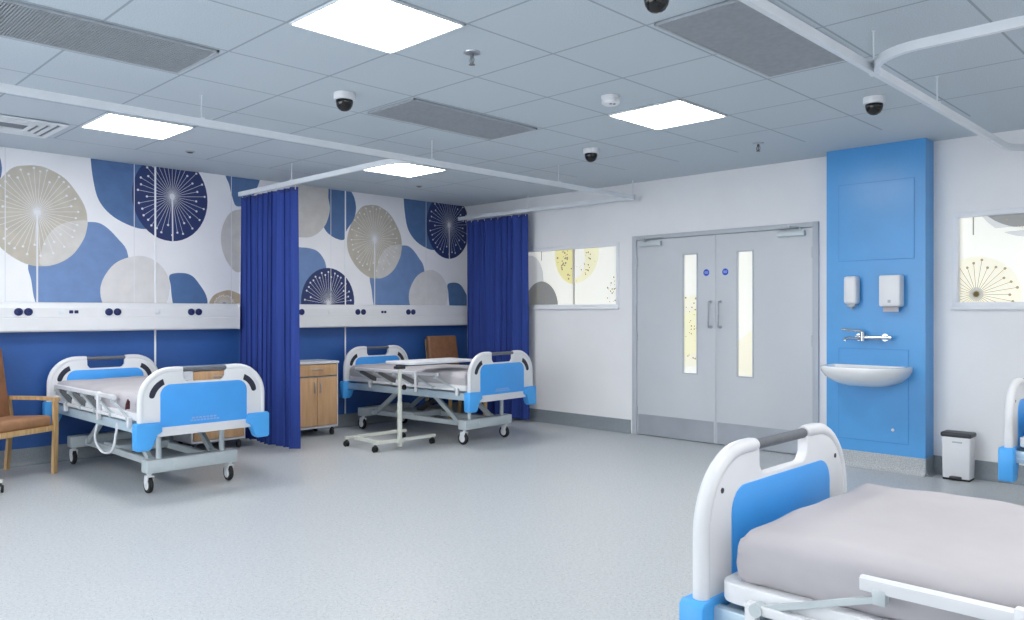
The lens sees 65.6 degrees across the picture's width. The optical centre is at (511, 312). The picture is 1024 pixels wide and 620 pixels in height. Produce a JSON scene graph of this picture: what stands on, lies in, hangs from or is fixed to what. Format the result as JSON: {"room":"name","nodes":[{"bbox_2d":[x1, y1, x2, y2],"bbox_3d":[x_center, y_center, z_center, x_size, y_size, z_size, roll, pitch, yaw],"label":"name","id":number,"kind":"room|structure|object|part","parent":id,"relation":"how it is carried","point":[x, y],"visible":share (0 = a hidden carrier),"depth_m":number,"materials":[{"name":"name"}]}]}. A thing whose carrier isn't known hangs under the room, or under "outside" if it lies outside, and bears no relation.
{"room":"hospital room","nodes":[
{"label":"hospital room","id":0,"kind":"room"},
{"bbox_2d":[0,146,466,450],"bbox_3d":[-3.998,-0.042,7.053,0.120,2.700,9.800,0,0,45],"label":"wall","id":1,"kind":"structure","parent":0,"point":[29,358],"depth_m":7.60,"materials":[{"name":"blue paint"}]},
{"bbox_2d":[0,302,239,332],"bbox_3d":[-3.880,0.040,6.990,0.109,0.260,3.099,0,0,45],"label":"bedhead trunking","id":2,"kind":"object","parent":1,"relation":"attached to","point":[14,316],"visible":1,"depth_m":7.20,"materials":[{"name":"white plastic"}]},
{"bbox_2d":[14,308,22,315],"bbox_3d":[-4.136,-0.004,6.659,0.011,0.065,0.066,0,0,45],"label":"outlet","id":3,"kind":"object","parent":2,"relation":"attached to","point":[17,311],"depth_m":6.65,"materials":[{"name":"blue plastic"}]},
{"bbox_2d":[24,308,32,315],"bbox_3d":[-4.085,-0.004,6.711,0.011,0.065,0.066,0,0,45],"label":"outlet","id":4,"kind":"object","parent":2,"relation":"attached to","point":[27,311],"depth_m":6.71,"materials":[{"name":"blue plastic"}]},
{"bbox_3d":[-3.909,-0.005,6.895,0.005,0.042,0.044,0,0,45],"label":"blank plate","id":5,"kind":"part","parent":2,"relation":"part of","materials":[{"name":"white plastic"}]},
{"bbox_2d":[105,308,112,314],"bbox_3d":[-3.636,-0.004,7.168,0.011,0.065,0.066,0,0,45],"label":"outlet","id":6,"kind":"object","parent":2,"relation":"attached to","point":[108,311],"depth_m":7.16,"materials":[{"name":"blue plastic"}]},
{"bbox_2d":[114,308,120,314],"bbox_3d":[-3.585,-0.004,7.220,0.011,0.065,0.066,0,0,45],"label":"outlet","id":7,"kind":"object","parent":2,"relation":"attached to","point":[117,311],"depth_m":7.21,"materials":[{"name":"blue plastic"}]},
{"bbox_2d":[188,309,194,314],"bbox_3d":[-3.109,-0.004,7.704,0.011,0.065,0.066,0,0,45],"label":"outlet","id":8,"kind":"object","parent":2,"relation":"attached to","point":[190,311],"depth_m":7.70,"materials":[{"name":"blue plastic"}]},
{"bbox_2d":[195,309,201,314],"bbox_3d":[-3.058,-0.004,7.756,0.011,0.065,0.066,0,0,45],"label":"outlet","id":9,"kind":"object","parent":2,"relation":"attached to","point":[197,311],"depth_m":7.75,"materials":[{"name":"blue plastic"}]},
{"bbox_2d":[154,167,155,364],"bbox_3d":[-3.400,-0.115,7.569,0.008,2.546,0.018,0,0,45],"label":"trim","id":10,"kind":"structure","parent":1,"relation":"attached to","point":[154,167],"depth_m":7.57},
{"bbox_2d":[0,401,464,468],"bbox_3d":[-3.939,1.235,6.995,0.045,0.145,9.600,0,0,45],"label":"baseboard","id":11,"kind":"structure","parent":1,"relation":"attached to","point":[34,455],"depth_m":7.12,"materials":[{"name":"grey plastic"}]},
{"bbox_2d":[0,147,466,305],"bbox_3d":[-3.953,-0.731,7.008,0.007,1.314,9.599,0,0,45],"label":"mural","id":12,"kind":"object","parent":1,"relation":"attached to","point":[73,228],"visible":0.98,"depth_m":7.77,"materials":[{"name":"multicoloured paper"}]},
{"bbox_2d":[344,191,345,413],"bbox_3d":[-1.907,-0.115,9.086,0.008,2.546,0.018,0,0,45],"label":"trim","id":13,"kind":"structure","parent":1,"relation":"attached to","point":[345,191],"depth_m":9.08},
{"bbox_2d":[299,304,466,327],"bbox_3d":[-1.626,0.040,9.280,0.109,0.260,3.095,0,0,45],"label":"bedhead trunking","id":14,"kind":"object","parent":1,"relation":"attached to","point":[311,315],"visible":0.84,"depth_m":9.30,"materials":[{"name":"white plastic"}]},
{"bbox_2d":[0,0,1023,205],"bbox_3d":[-0.205,-1.442,4.513,9.090,0.100,11.500,0,0,45],"label":"ceiling","id":15,"kind":"structure","parent":0,"point":[547,66],"depth_m":4.99,"materials":[{"name":"tile"}]},
{"bbox_2d":[0,114,68,138],"bbox_3d":[-3.696,-1.384,5.870,0.600,0.015,0.600,0,0,45],"label":"ceiling vent","id":16,"kind":"object","parent":15,"relation":"in","point":[8,124],"visible":1,"depth_m":5.93,"materials":[{"name":"white metal"}]},
{"bbox_2d":[0,0,218,73],"bbox_3d":[-2.164,-1.384,3.966,0.525,0.015,1.212,0,0,45],"label":"ceiling vent","id":17,"kind":"object","parent":15,"relation":"in","point":[19,20],"visible":1,"depth_m":4.01,"materials":[{"name":"grey metal"}]},
{"bbox_2d":[80,112,194,139],"bbox_3d":[-2.798,-1.386,5.937,0.595,0.011,0.614,0,0,45],"label":"recessed light","id":18,"kind":"object","parent":15,"relation":"in","point":[109,121],"visible":1,"depth_m":5.92,"materials":[{"name":"white plastic"}]},
{"bbox_2d":[0,83,634,220],"bbox_3d":[-2.900,-1.289,6.085,2.778,0.205,9.160,0,0,45],"label":"track","id":19,"kind":"object","parent":15,"relation":"attached to","point":[396,158],"visible":1,"depth_m":6.12,"materials":[{"name":"white metal"}]},
{"bbox_2d":[240,185,300,448],"bbox_3d":[-2.397,0.045,7.785,1.076,2.466,0.133,0,0,45],"label":"curtain","id":20,"kind":"object","parent":19,"relation":"hanging from","point":[269,270],"visible":0.92,"depth_m":7.67,"materials":[{"name":"blue fabric"}]},
{"bbox_3d":[-1.809,-1.212,7.204,2.759,0.044,0.234,0,0,40],"label":"rail","id":21,"kind":"part","parent":19,"relation":"part of","materials":[{"name":"white metal"}]},
{"bbox_2d":[465,213,528,418],"bbox_3d":[-0.213,0.045,9.831,1.098,2.466,0.103,0,0,45],"label":"curtain","id":22,"kind":"object","parent":19,"relation":"hanging from","point":[497,247],"visible":0.73,"depth_m":9.80,"materials":[{"name":"blue fabric"}]},
{"bbox_3d":[0.285,-1.212,9.348,2.743,0.044,0.026,0,0,45],"label":"rail","id":23,"kind":"part","parent":19,"relation":"part of","materials":[{"name":"white metal"}]},
{"bbox_2d":[334,90,354,111],"bbox_3d":[-1.065,-1.334,5.048,0.136,0.114,0.136,0,0,45],"label":"security camera","id":24,"kind":"object","parent":15,"relation":"attached to","point":[344,100],"visible":1,"depth_m":5.00,"materials":[{"name":"white plastic"}]},
{"bbox_2d":[288,0,465,53],"bbox_3d":[-0.649,-1.386,3.822,0.595,0.011,0.614,0,0,45],"label":"recessed light","id":25,"kind":"object","parent":15,"relation":"in","point":[387,26],"visible":1,"depth_m":3.81,"materials":[{"name":"white plastic"}]},
{"bbox_2d":[363,164,447,177],"bbox_3d":[-1.053,-1.386,7.710,0.595,0.011,0.614,0,0,45],"label":"recessed light","id":26,"kind":"object","parent":15,"relation":"in","point":[404,170],"visible":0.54,"depth_m":7.73,"materials":[{"name":"white plastic"}]},
{"bbox_2d":[368,98,536,139],"bbox_3d":[-0.406,-1.384,5.749,0.514,0.015,1.180,0,0,45],"label":"ceiling vent","id":27,"kind":"object","parent":15,"relation":"in","point":[414,110],"visible":1,"depth_m":5.68,"materials":[{"name":"grey metal"}]},
{"bbox_2d":[464,49,479,65],"bbox_3d":[-0.214,-1.357,4.247,0.089,0.068,0.090,0,0,45],"label":"sprinkler","id":28,"kind":"object","parent":15,"relation":"attached to","point":[470,52],"visible":1,"depth_m":4.24,"materials":[{"name":"metal"}]},
{"bbox_2d":[583,147,598,161],"bbox_3d":[0.672,-1.334,6.751,0.136,0.114,0.136,0,0,45],"label":"security camera","id":29,"kind":"object","parent":15,"relation":"attached to","point":[590,153],"visible":1,"depth_m":6.71,"materials":[{"name":"white plastic"}]},
{"bbox_2d":[601,94,619,106],"bbox_3d":[0.635,-1.362,5.118,0.124,0.058,0.124,0,0,45],"label":"smoke detector","id":30,"kind":"object","parent":15,"relation":"attached to","point":[608,100],"visible":1,"depth_m":5.07,"materials":[{"name":"white plastic"}]},
{"bbox_2d":[644,0,668,13],"bbox_3d":[0.617,-1.334,3.389,0.136,0.114,0.136,0,0,45],"label":"security camera","id":31,"kind":"object","parent":15,"relation":"attached to","point":[653,6],"visible":1,"depth_m":3.36,"materials":[{"name":"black plastic"}]},
{"bbox_2d":[607,99,727,129],"bbox_3d":[1.096,-1.386,5.595,0.595,0.011,0.614,0,0,45],"label":"recessed light","id":32,"kind":"object","parent":15,"relation":"in","point":[678,112],"visible":1,"depth_m":5.58,"materials":[{"name":"white plastic"}]},
{"bbox_2d":[654,0,844,76],"bbox_3d":[1.280,-1.384,4.054,0.520,0.015,1.172,0,0,45],"label":"ceiling vent","id":33,"kind":"object","parent":15,"relation":"in","point":[733,30],"visible":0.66,"depth_m":4.01,"materials":[{"name":"grey metal"}]},
{"bbox_2d":[753,142,763,151],"bbox_3d":[2.024,-1.357,6.529,0.089,0.068,0.090,0,0,45],"label":"sprinkler","id":34,"kind":"object","parent":15,"relation":"attached to","point":[758,144],"visible":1,"depth_m":6.52,"materials":[{"name":"metal"}]},
{"bbox_2d":[863,95,885,114],"bbox_3d":[2.346,-1.334,5.145,0.136,0.114,0.136,0,0,45],"label":"security camera","id":35,"kind":"object","parent":15,"relation":"attached to","point":[873,104],"visible":1,"depth_m":5.10,"materials":[{"name":"white plastic"}]},
{"bbox_2d":[739,0,1023,150],"bbox_3d":[1.476,-1.289,1.802,2.610,0.205,9.194,0,0,45],"label":"track","id":36,"kind":"object","parent":15,"relation":"attached to","point":[873,67],"visible":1,"depth_m":3.61,"materials":[{"name":"white metal"}]},
{"bbox_3d":[2.566,-1.212,2.901,0.232,0.044,2.592,0,0,-40],"label":"rail","id":37,"kind":"part","parent":36,"relation":"part of","materials":[{"name":"white metal"}]},
{"bbox_2d":[0,413,1023,619],"bbox_3d":[-0.205,1.358,4.513,8.850,0.100,11.300,0,0,45],"label":"floor","id":38,"kind":"structure","parent":0,"point":[539,521],"depth_m":4.83,"materials":[{"name":"plastic"}]},
{"bbox_2d":[0,479,3,492],"bbox_3d":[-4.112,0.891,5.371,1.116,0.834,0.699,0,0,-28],"label":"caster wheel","id":39,"kind":"object","parent":38,"relation":"on","point":[1,480],"visible":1,"depth_m":5.75,"materials":[{"name":"grey plastic"}]},
{"bbox_2d":[0,348,59,473],"bbox_3d":[-4.071,0.800,6.288,0.633,1.019,0.584,0,0,19],"label":"armchair","id":40,"kind":"object","parent":38,"relation":"on","point":[11,426],"visible":1,"depth_m":6.43,"materials":[{"name":"brown wood"}]},
{"bbox_3d":[-4.269,0.583,6.354,0.150,0.586,0.463,0,0,19],"label":"backrest","id":41,"kind":"part","parent":40,"relation":"part of","materials":[{"name":"brown leather"}]},
{"bbox_3d":[-4.176,1.008,6.592,0.073,0.604,0.036,0,0,19],"label":"leg","id":42,"kind":"part","parent":40,"relation":"part of","materials":[{"name":"brown wood"}]},
{"bbox_2d":[0,415,50,432],"bbox_3d":[-4.024,0.887,6.272,0.487,0.116,0.490,0,0,19],"label":"seat cushion","id":43,"kind":"object","parent":40,"relation":"on","point":[8,423],"depth_m":6.24,"materials":[{"name":"brown leather"}]},
{"bbox_3d":[-3.800,0.936,6.197,0.026,0.042,0.524,0,0,19],"label":"rail","id":44,"kind":"part","parent":40,"relation":"part of","materials":[{"name":"brown wood"}]},
{"bbox_3d":[-3.941,0.704,6.523,0.536,0.035,0.054,0,0,19],"label":"armrest","id":45,"kind":"part","parent":40,"relation":"part of","materials":[{"name":"brown wood"}]},
{"bbox_3d":[-3.714,1.012,6.450,0.040,0.592,0.038,0,0,19],"label":"leg","id":46,"kind":"part","parent":40,"relation":"part of","materials":[{"name":"brown wood"}]},
{"bbox_2d":[42,354,268,492],"bbox_3d":[-2.953,0.847,6.475,2.027,0.922,1.003,0,0,44],"label":"hospital bed","id":47,"kind":"object","parent":38,"relation":"on","point":[147,404],"visible":1,"depth_m":5.96,"materials":[{"name":"white plastic"}]},
{"bbox_3d":[-3.675,0.688,6.537,0.285,0.126,0.008,0,0,44],"label":"link plate","id":48,"kind":"part","parent":47,"relation":"part of","materials":[{"name":"grey metal"}]},
{"bbox_3d":[-3.447,0.688,6.320,0.285,0.126,0.008,0,0,44],"label":"link plate","id":49,"kind":"part","parent":47,"relation":"part of","materials":[{"name":"grey metal"}]},
{"bbox_3d":[-3.219,0.688,6.103,0.285,0.126,0.008,0,0,44],"label":"link plate","id":50,"kind":"part","parent":47,"relation":"part of","materials":[{"name":"grey metal"}]},
{"bbox_3d":[-3.250,0.680,6.113,1.590,0.159,0.024,0,0,44],"label":"rail","id":51,"kind":"part","parent":47,"relation":"part of","materials":[{"name":"white plastic"}]},
{"bbox_3d":[-3.458,0.965,6.627,0.432,0.306,0.050,0,0,44],"label":"lift arm","id":52,"kind":"part","parent":47,"relation":"part of","materials":[{"name":"paint"}]},
{"bbox_3d":[-2.950,0.818,6.478,1.900,0.070,0.892,0,0,44],"label":"bed frame","id":53,"kind":"part","parent":47,"relation":"part of","materials":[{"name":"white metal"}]},
{"bbox_3d":[-3.113,0.702,5.983,0.032,0.212,0.028,0,0,44],"label":"locking post","id":54,"kind":"part","parent":47,"relation":"part of","materials":[{"name":"white plastic"}]},
{"bbox_3d":[-3.654,0.658,7.146,0.042,0.300,0.650,0,0,44],"label":"panel","id":55,"kind":"part","parent":47,"relation":"part of","materials":[{"name":"blue plastic"}]},
{"bbox_3d":[-2.967,0.656,6.490,1.817,0.156,0.864,0,0,44],"label":"mattress","id":56,"kind":"part","parent":47,"relation":"part of","materials":[{"name":"grey fabric"}]},
{"bbox_3d":[-2.821,0.965,6.019,0.432,0.306,0.050,0,0,44],"label":"lift arm","id":57,"kind":"part","parent":47,"relation":"part of","materials":[{"name":"paint"}]},
{"bbox_3d":[-2.250,0.658,5.807,0.042,0.300,0.650,0,0,44],"label":"panel","id":58,"kind":"part","parent":47,"relation":"part of","materials":[{"name":"blue plastic"}]},
{"bbox_3d":[-2.490,0.965,6.367,0.432,0.306,0.050,0,0,44],"label":"lift arm","id":59,"kind":"part","parent":47,"relation":"part of","materials":[{"name":"paint"}]},
{"bbox_2d":[173,364,244,447],"bbox_3d":[-2.900,0.913,7.635,0.454,0.790,0.542,0,0,45],"label":"base cabinet","id":60,"kind":"object","parent":38,"relation":"on","point":[237,433],"visible":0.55,"depth_m":7.46,"materials":[{"name":"brown wood"}]},
{"bbox_2d":[173,364,224,370],"bbox_3d":[-2.909,0.530,7.645,0.426,0.025,0.542,0,0,45],"label":"countertop","id":61,"kind":"structure","parent":60,"relation":"on","point":[214,364],"depth_m":7.74,"materials":[{"name":"white plastic"}]},
{"bbox_3d":[-2.850,0.938,7.412,0.020,0.504,0.242,0,0,45],"label":"door","id":62,"kind":"part","parent":60,"relation":"part of","materials":[{"name":"brown wood"}]},
{"bbox_3d":[-2.763,0.609,7.501,0.020,0.118,0.490,0,0,45],"label":"drawer","id":63,"kind":"part","parent":60,"relation":"part of","materials":[{"name":"brown wood"}]},
{"bbox_3d":[-2.676,0.938,7.589,0.020,0.504,0.242,0,0,45],"label":"door","id":64,"kind":"part","parent":60,"relation":"part of","materials":[{"name":"brown wood"}]},
{"bbox_2d":[300,359,338,433],"bbox_3d":[-2.181,0.913,8.457,0.454,0.790,0.542,0,0,45],"label":"base cabinet","id":65,"kind":"object","parent":38,"relation":"on","point":[318,377],"visible":0.63,"depth_m":8.34,"materials":[{"name":"brown wood"}]},
{"bbox_3d":[-2.132,0.938,8.235,0.020,0.504,0.242,0,0,45],"label":"door","id":66,"kind":"part","parent":65,"relation":"part of","materials":[{"name":"brown wood"}]},
{"bbox_3d":[-2.045,0.609,8.323,0.020,0.118,0.490,0,0,45],"label":"drawer","id":67,"kind":"part","parent":65,"relation":"part of","materials":[{"name":"brown wood"}]},
{"bbox_2d":[300,359,338,364],"bbox_3d":[-2.191,0.530,8.467,0.426,0.025,0.542,0,0,45],"label":"countertop","id":68,"kind":"structure","parent":65,"relation":"on","point":[311,361],"depth_m":8.38,"materials":[{"name":"white plastic"}]},
{"bbox_3d":[-1.958,0.938,8.412,0.020,0.504,0.242,0,0,45],"label":"door","id":69,"kind":"part","parent":65,"relation":"part of","materials":[{"name":"brown wood"}]},
{"bbox_2d":[343,358,471,452],"bbox_3d":[-1.008,0.891,7.902,0.699,0.834,1.116,0,0,45],"label":"table","id":70,"kind":"object","parent":38,"relation":"on","point":[401,436],"visible":0.98,"depth_m":7.66,"materials":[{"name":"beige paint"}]},
{"bbox_3d":[-0.844,0.519,7.804,0.068,0.042,0.745,0,0,45],"label":"support arm","id":71,"kind":"part","parent":70,"relation":"part of","materials":[{"name":"grey plastic"}]},
{"bbox_2d":[340,345,535,444],"bbox_3d":[-0.835,0.847,8.571,2.027,0.922,1.000,0,0,41],"label":"hospital bed","id":72,"kind":"object","parent":38,"relation":"on","point":[483,380],"visible":0.93,"depth_m":8.16,"materials":[{"name":"grey plastic"}]},
{"bbox_3d":[-1.559,0.688,8.602,0.285,0.126,0.008,0,0,41],"label":"link plate","id":73,"kind":"part","parent":72,"relation":"part of","materials":[{"name":"grey metal"}]},
{"bbox_3d":[-1.565,0.658,9.210,0.042,0.300,0.650,0,0,41],"label":"panel","id":74,"kind":"part","parent":72,"relation":"part of","materials":[{"name":"blue plastic"}]},
{"bbox_3d":[-1.347,0.965,8.700,0.432,0.306,0.050,0,0,41],"label":"lift arm","id":75,"kind":"part","parent":72,"relation":"part of","materials":[{"name":"paint"}]},
{"bbox_3d":[-1.322,0.688,8.394,0.285,0.126,0.008,0,0,41],"label":"link plate","id":76,"kind":"part","parent":72,"relation":"part of","materials":[{"name":"grey metal"}]},
{"bbox_3d":[-1.117,0.680,8.196,1.590,0.159,0.024,0,0,41],"label":"rail","id":77,"kind":"part","parent":72,"relation":"part of","materials":[{"name":"white plastic"}]},
{"bbox_3d":[-0.833,0.818,8.573,1.900,0.070,0.892,0,0,41],"label":"bed frame","id":78,"kind":"part","parent":72,"relation":"part of","materials":[{"name":"white metal"}]},
{"bbox_3d":[-1.085,0.688,8.187,0.285,0.126,0.008,0,0,41],"label":"link plate","id":79,"kind":"part","parent":72,"relation":"part of","materials":[{"name":"grey metal"}]},
{"bbox_3d":[-0.850,0.656,8.584,1.817,0.156,0.864,0,0,41],"label":"mattress","id":80,"kind":"part","parent":72,"relation":"part of","materials":[{"name":"grey fabric"}]},
{"bbox_3d":[-1.030,0.965,9.061,0.432,0.306,0.050,0,0,41],"label":"lift arm","id":81,"kind":"part","parent":72,"relation":"part of","materials":[{"name":"paint"}]},
{"bbox_3d":[-0.975,0.702,8.071,0.032,0.212,0.028,0,0,41],"label":"locking post","id":82,"kind":"part","parent":72,"relation":"part of","materials":[{"name":"white plastic"}]},
{"bbox_3d":[-0.685,0.965,8.120,0.432,0.306,0.050,0,0,41],"label":"lift arm","id":83,"kind":"part","parent":72,"relation":"part of","materials":[{"name":"paint"}]},
{"bbox_3d":[-0.368,0.965,8.481,0.432,0.306,0.050,0,0,41],"label":"lift arm","id":84,"kind":"part","parent":72,"relation":"part of","materials":[{"name":"paint"}]},
{"bbox_3d":[-0.106,0.658,7.931,0.042,0.300,0.650,0,0,41],"label":"panel","id":85,"kind":"part","parent":72,"relation":"part of","materials":[{"name":"blue plastic"}]},
{"bbox_2d":[425,335,486,418],"bbox_3d":[-0.716,0.800,9.691,0.584,1.019,0.633,0,0,-41],"label":"armchair","id":86,"kind":"object","parent":38,"relation":"on","point":[435,346],"visible":0.25,"depth_m":9.81,"materials":[{"name":"brown leather"}]},
{"bbox_3d":[-0.854,0.583,9.848,0.463,0.586,0.150,0,0,-41],"label":"backrest","id":87,"kind":"part","parent":86,"relation":"part of","materials":[{"name":"brown leather"}]},
{"bbox_3d":[-0.727,1.012,9.299,0.038,0.592,0.040,0,0,-41],"label":"leg","id":88,"kind":"part","parent":86,"relation":"part of","materials":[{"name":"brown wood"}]},
{"bbox_3d":[-0.655,1.008,10.007,0.036,0.604,0.073,0,0,-41],"label":"leg","id":89,"kind":"part","parent":86,"relation":"part of","materials":[{"name":"brown wood"}]},
{"bbox_2d":[679,423,1023,619],"bbox_3d":[1.518,0.837,1.773,2.027,0.942,1.000,0,0,45],"label":"hospital bed","id":90,"kind":"object","parent":38,"relation":"on","point":[789,540],"visible":1,"depth_m":2.06,"materials":[{"name":"grey plastic"}]},
{"bbox_3d":[1.516,0.818,1.771,1.900,0.070,0.892,0,0,45],"label":"bed frame","id":91,"kind":"part","parent":90,"relation":"part of","materials":[{"name":"white metal"}]},
{"bbox_3d":[0.826,0.638,2.453,0.042,0.300,0.650,0,0,45],"label":"panel","id":92,"kind":"part","parent":90,"relation":"part of","materials":[{"name":"blue plastic"}]},
{"bbox_3d":[1.532,0.636,1.759,1.817,0.156,0.864,0,0,45],"label":"mattress","id":93,"kind":"part","parent":90,"relation":"part of","materials":[{"name":"grey fabric"}]},
{"bbox_3d":[1.165,0.680,1.464,1.590,0.159,0.024,0,0,45],"label":"rail","id":94,"kind":"part","parent":90,"relation":"part of","materials":[{"name":"white plastic"}]},
{"bbox_3d":[1.030,0.702,1.596,0.032,0.212,0.028,0,0,45],"label":"locking post","id":95,"kind":"part","parent":90,"relation":"part of","materials":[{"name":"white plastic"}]},
{"bbox_2d":[925,456,937,476],"bbox_3d":[3.381,1.238,6.386,0.045,0.140,0.200,0,0,45],"label":"baseboard","id":96,"kind":"structure","parent":38,"relation":"on","point":[929,462],"depth_m":6.38,"materials":[{"name":"grey plastic"}]},
{"bbox_2d":[940,430,975,481],"bbox_3d":[3.490,1.122,6.215,0.218,0.372,0.176,0,0,45],"label":"pedal bin","id":97,"kind":"object","parent":38,"relation":"on","point":[958,447],"visible":1,"depth_m":6.17,"materials":[{"name":"white plastic"}]},
{"bbox_3d":[3.497,0.954,6.222,0.218,0.037,0.158,0,0,45],"label":"lid","id":98,"kind":"part","parent":97,"relation":"part of","materials":[{"name":"grey plastic"}]},
{"bbox_2d":[998,378,1023,481],"bbox_3d":[3.825,0.847,4.146,2.027,0.922,1.000,0,0,45],"label":"hospital bed","id":99,"kind":"object","parent":38,"relation":"on","point":[1010,455],"visible":1,"depth_m":4.50,"materials":[{"name":"grey plastic"}]},
{"bbox_3d":[3.823,0.818,4.144,1.900,0.070,0.892,0,0,45],"label":"bed frame","id":100,"kind":"part","parent":99,"relation":"part of","materials":[{"name":"white metal"}]},
{"bbox_3d":[3.134,0.658,4.827,0.042,0.300,0.650,0,0,45],"label":"panel","id":101,"kind":"part","parent":99,"relation":"part of","materials":[{"name":"blue plastic"}]},
{"bbox_2d":[467,129,1023,464],"bbox_3d":[2.615,-0.042,7.379,8.850,2.700,0.140,0,0,45],"label":"wall","id":102,"kind":"structure","parent":0,"point":[581,359],"depth_m":7.51,"materials":[{"name":"white paint"}]},
{"bbox_2d":[474,408,630,433],"bbox_3d":[0.337,1.235,9.491,2.620,0.145,0.045,0,0,45],"label":"baseboard","id":103,"kind":"structure","parent":102,"relation":"attached to","point":[537,415],"depth_m":9.07,"materials":[{"name":"grey plastic"}]},
{"bbox_2d":[528,242,618,309],"bbox_3d":[0.670,-0.402,9.243,1.502,0.736,0.130,0,0,45],"label":"window","id":104,"kind":"structure","parent":102,"relation":"in","point":[586,276],"depth_m":9.18,"materials":[{"name":"white glass"}]},
{"bbox_2d":[632,221,818,453],"bbox_3d":[2.024,0.245,7.841,2.040,2.125,0.270,0,0,45],"label":"door","id":105,"kind":"structure","parent":102,"relation":"in","point":[725,322],"depth_m":7.79,"materials":[{"name":"grey paint"}]},
{"bbox_3d":[1.677,1.191,8.191,0.907,0.210,0.003,0,0,45],"label":"kick plate","id":106,"kind":"part","parent":105,"relation":"part of","materials":[{"name":"metal"}]},
{"bbox_3d":[1.822,0.015,8.078,0.152,1.201,0.007,0,0,45],"label":"vision panel","id":107,"kind":"part","parent":105,"relation":"part of","materials":[{"name":"white glass"}]},
{"bbox_3d":[1.957,0.020,7.875,0.034,0.284,0.062,0,0,45],"label":"pull handle","id":108,"kind":"part","parent":105,"relation":"part of","materials":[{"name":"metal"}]},
{"bbox_3d":[2.034,0.020,7.800,0.034,0.284,0.062,0,0,45],"label":"pull handle","id":109,"kind":"part","parent":105,"relation":"part of","materials":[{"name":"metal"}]},
{"bbox_3d":[2.255,0.015,7.652,0.154,1.201,0.007,0,0,45],"label":"vision panel","id":110,"kind":"part","parent":105,"relation":"part of","materials":[{"name":"white glass"}]},
{"bbox_3d":[2.364,1.191,7.515,0.943,0.210,0.003,0,0,45],"label":"kick plate","id":111,"kind":"part","parent":105,"relation":"part of","materials":[{"name":"metal"}]},
{"bbox_3d":[2.508,-0.769,7.269,0.237,0.054,0.133,0,0,45],"label":"closer arm","id":112,"kind":"part","parent":105,"relation":"part of","materials":[{"name":"paint"}]},
{"bbox_2d":[933,455,1023,485],"bbox_3d":[4.562,1.235,5.333,3.205,0.145,0.045,0,0,45],"label":"baseboard","id":113,"kind":"structure","parent":102,"relation":"attached to","point":[984,470],"depth_m":6.20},
{"bbox_2d":[951,207,1023,309],"bbox_3d":[4.069,-0.409,5.898,1.440,0.774,0.130,0,0,45],"label":"window","id":114,"kind":"structure","parent":102,"relation":"in","point":[988,245],"depth_m":6.22,"materials":[{"name":"white"}]},
{"bbox_2d":[827,138,933,458],"bbox_3d":[3.077,-0.042,6.676,0.795,2.700,0.213,0,0,45],"label":"wall panel","id":115,"kind":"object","parent":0,"point":[880,197],"depth_m":6.56,"materials":[{"name":"blue laminate"}]},
{"bbox_2d":[844,276,859,308],"bbox_3d":[2.862,-0.164,6.689,0.108,0.277,0.095,0,0,45],"label":"soap dispenser","id":116,"kind":"object","parent":115,"relation":"attached to","point":[851,283],"visible":1,"depth_m":6.65,"materials":[{"name":"white plastic"}]},
{"bbox_2d":[820,363,912,386],"bbox_3d":[2.837,0.526,6.464,0.652,0.172,0.450,0,0,45],"label":"washbasin","id":117,"kind":"object","parent":115,"relation":"attached to","point":[845,374],"visible":1,"depth_m":6.33,"materials":[{"name":"white ceramic"}]},
{"bbox_2d":[841,328,892,340],"bbox_3d":[2.942,0.185,6.595,0.388,0.112,0.194,0,0,21],"label":"mixer tap","id":118,"kind":"object","parent":115,"relation":"attached to","point":[860,337],"visible":1,"depth_m":6.58,"materials":[{"name":"silver metal"}]},
{"bbox_3d":[2.830,0.221,6.598,0.183,0.041,0.026,0,0,-17],"label":"spout","id":119,"kind":"part","parent":118,"relation":"part of","materials":[{"name":"silver metal"}]},
{"bbox_3d":[2.844,0.150,6.645,0.168,0.041,0.024,0,0,18],"label":"lever","id":120,"kind":"part","parent":118,"relation":"part of","materials":[{"name":"silver metal"}]},
{"bbox_3d":[3.003,0.688,6.615,0.565,0.770,0.004,0,0,45],"label":"access panel","id":121,"kind":"part","parent":115,"relation":"part of","materials":[{"name":"blue"}]},
{"bbox_3d":[3.019,-0.761,6.599,0.610,0.653,0.004,0,0,45],"label":"access panel","id":122,"kind":"part","parent":115,"relation":"part of","materials":[{"name":"blue"}]},
{"bbox_2d":[842,449,924,476],"bbox_3d":[2.996,1.238,6.593,0.795,0.140,0.045,0,0,45],"label":"baseboard","id":123,"kind":"structure","parent":115,"relation":"attached to","point":[904,465],"depth_m":6.54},
{"bbox_2d":[879,275,903,311],"bbox_3d":[3.085,-0.154,6.460,0.166,0.297,0.108,0,0,45],"label":"dispenser","id":124,"kind":"object","parent":115,"relation":"attached to","point":[891,287],"visible":1,"depth_m":6.42,"materials":[{"name":"white plastic"}]},
{"bbox_2d":[883,306,899,311],"bbox_3d":[3.092,-0.036,6.466,0.120,0.062,0.050,0,0,45],"label":"paper towel","id":125,"kind":"object","parent":124,"relation":"hanging from","point":[885,308],"depth_m":6.44,"materials":[{"name":"white paper"}]}
]}

